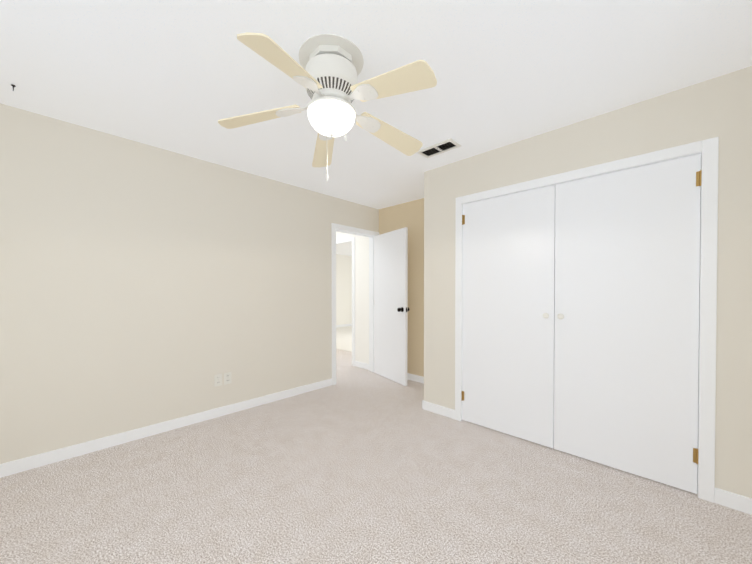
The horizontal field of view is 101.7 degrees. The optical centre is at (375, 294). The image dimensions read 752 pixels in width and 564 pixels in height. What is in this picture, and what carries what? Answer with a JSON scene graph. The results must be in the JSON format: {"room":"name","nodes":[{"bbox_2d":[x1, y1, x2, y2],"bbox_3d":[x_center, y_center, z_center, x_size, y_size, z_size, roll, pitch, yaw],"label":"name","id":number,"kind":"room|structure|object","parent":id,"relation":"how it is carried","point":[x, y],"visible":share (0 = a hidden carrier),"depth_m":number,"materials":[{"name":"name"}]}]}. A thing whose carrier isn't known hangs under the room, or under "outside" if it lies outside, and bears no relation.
{"room":"empty bedroom","nodes":[
{"label":"empty bedroom","id":0,"kind":"room"},
{"bbox_2d":[0,103,378,463],"bbox_3d":[-1.403,-0.035,3.177,0.120,2.440,4.050,1,1,44],"label":"wall","id":1,"kind":"structure","parent":0,"point":[142,285],"depth_m":2.53,"materials":[{"name":"beige paint"}]},
{"bbox_2d":[0,378,331,477],"bbox_3d":[-1.612,1.144,2.877,0.013,0.088,3.010,1,1,44],"label":"baseboard","id":2,"kind":"structure","parent":1,"relation":"attached to","point":[35,461],"depth_m":2.52,"materials":[{"name":"white wood"}]},
{"bbox_2d":[214,374,221,386],"bbox_3d":[-1.527,0.831,2.966,0.008,0.114,0.070,1,1,44],"label":"electrical outlet","id":3,"kind":"object","parent":1,"relation":"attached to","point":[217,379],"visible":1,"depth_m":2.96,"materials":[{"name":"white plastic"}]},
{"bbox_2d":[224,372,231,384],"bbox_3d":[-1.466,0.830,3.029,0.008,0.114,0.070,1,1,44],"label":"electrical outlet","id":4,"kind":"object","parent":1,"relation":"attached to","point":[227,378],"visible":1,"depth_m":3.03,"materials":[{"name":"white plastic"}]},
{"bbox_2d":[331,223,378,384],"bbox_3d":[-0.312,0.125,4.321,0.156,2.095,0.890,1,1,44],"label":"door frame","id":5,"kind":"structure","parent":1,"relation":"attached to","point":[335,228],"depth_m":4.27,"materials":[{"name":"white wood"}]},
{"bbox_2d":[374,227,408,385],"bbox_3d":[0.176,0.156,4.193,0.748,2.015,0.286,1,1,44],"label":"entry door","id":6,"kind":"structure","parent":1,"relation":"in","point":[391,309],"depth_m":4.14,"materials":[{"name":"white painted wood"},{"name":"dark bronze metal"}]},
{"bbox_2d":[336,326,351,362],"bbox_3d":[0.050,1.176,7.559,5.600,0.084,4.030,1,1,44],"label":"floor","id":7,"kind":"structure","parent":0,"point":[343,343],"depth_m":7.09,"materials":[{"name":"beige carpet"}]},
{"bbox_2d":[336,254,351,324],"bbox_3d":[-1.974,-0.103,9.478,0.004,2.440,4.020,1,1,44],"label":"wall","id":8,"kind":"structure","parent":0,"point":[343,289],"depth_m":10.38,"materials":[{"name":"white paint"}]},
{"bbox_2d":[336,324,351,327],"bbox_3d":[-1.979,1.073,9.475,0.016,0.088,3.990,1,1,44],"label":"baseboard","id":9,"kind":"structure","parent":8,"relation":"attached to","point":[343,325],"depth_m":10.38,"materials":[{"name":"white wood"}]},
{"bbox_2d":[336,232,368,363],"bbox_3d":[-0.737,-0.044,3.963,0.004,2.440,1.905,1,1,44],"label":"wall","id":10,"kind":"structure","parent":0,"point":[362,299],"depth_m":4.50,"materials":[{"name":"white paint"}]},
{"bbox_2d":[336,237,354,365],"bbox_3d":[-0.620,0.115,5.302,0.890,2.095,0.140,1,1,44],"label":"door frame","id":11,"kind":"structure","parent":10,"relation":"attached to","point":[345,241],"depth_m":4.97,"materials":[{"name":"white wood"}]},
{"bbox_2d":[355,361,368,369],"bbox_3d":[-0.198,1.123,4.825,0.394,0.088,0.013,1,1,44],"label":"baseboard","id":12,"kind":"structure","parent":10,"relation":"attached to","point":[358,364],"depth_m":4.84,"materials":[{"name":"white wood"}]},
{"bbox_2d":[0,359,751,563],"bbox_3d":[-1.685,1.221,3.544,8.650,0.080,4.170,1,1,44],"label":"floor carpet","id":13,"kind":"object","parent":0,"point":[355,465],"depth_m":1.78,"materials":[{"name":"beige carpet"}]},
{"bbox_2d":[0,0,751,255],"bbox_3d":[-0.291,-1.315,4.972,8.650,0.080,8.200,1,1,44],"label":"ceiling","id":14,"kind":"structure","parent":0,"point":[183,77],"depth_m":1.68,"materials":[{"name":"white paint"}]},
{"bbox_2d":[218,32,436,180],"bbox_3d":[-0.204,-0.904,1.612,1.134,0.670,1.156,1,1,44],"label":"ceiling fan","id":15,"kind":"object","parent":14,"relation":"hanging from","point":[326,72],"visible":1,"depth_m":1.52,"materials":[{"name":"beige wood"}]},
{"bbox_2d":[416,138,461,158],"bbox_3d":[0.535,-1.244,2.622,0.340,0.011,0.170,1,1,44],"label":"ceiling vent","id":16,"kind":"object","parent":14,"relation":"in","point":[440,148],"visible":1,"depth_m":2.60,"materials":[{"name":"white metal"}]},
{"bbox_2d":[379,198,423,376],"bbox_3d":[-0.284,-0.055,4.993,8.650,2.440,0.120,1,1,44],"label":"wall","id":17,"kind":"structure","parent":0,"point":[410,215],"depth_m":4.14,"materials":[{"name":"beige paint"}]},
{"bbox_2d":[407,373,423,382],"bbox_3d":[0.516,1.130,4.146,1.327,0.088,0.013,1,1,44],"label":"baseboard","id":18,"kind":"structure","parent":17,"relation":"attached to","point":[417,378],"depth_m":4.12,"materials":[{"name":"white wood"}]},
{"bbox_2d":[424,66,751,497],"bbox_3d":[1.435,-0.026,2.335,2.490,2.440,0.120,1,1,44],"label":"wall","id":19,"kind":"structure","parent":0,"point":[720,107],"depth_m":1.88,"materials":[{"name":"beige paint"}]},
{"bbox_2d":[424,401,454,418],"bbox_3d":[0.629,1.142,3.027,0.345,0.088,0.013,1,1,44],"label":"baseboard","id":20,"kind":"structure","parent":19,"relation":"attached to","point":[428,406],"depth_m":3.02,"materials":[{"name":"white wood"}]},
{"bbox_2d":[462,185,555,447],"bbox_3d":[1.077,0.173,2.597,0.764,2.012,0.077,1,1,44],"label":"closet door","id":21,"kind":"structure","parent":19,"relation":"in","point":[508,307],"depth_m":2.55,"materials":[{"name":"white wood"}]},
{"bbox_2d":[455,137,718,502],"bbox_3d":[1.391,0.146,2.367,1.655,2.095,0.136,1,1,44],"label":"trim","id":22,"kind":"structure","parent":19,"relation":"attached to","point":[707,150],"depth_m":1.79,"materials":[{"name":"white wood"}]},
{"bbox_2d":[554,154,701,493],"bbox_3d":[1.633,0.179,2.064,0.764,2.012,0.077,1,1,44],"label":"closet door","id":23,"kind":"structure","parent":19,"relation":"in","point":[627,279],"depth_m":2.02,"materials":[{"name":"white wood"}]},
{"bbox_2d":[714,488,751,514],"bbox_3d":[2.060,1.157,1.656,0.310,0.088,0.013,1,1,44],"label":"baseboard","id":24,"kind":"structure","parent":19,"relation":"attached to","point":[731,500],"depth_m":1.71,"materials":[{"name":"white wood"}]}
]}

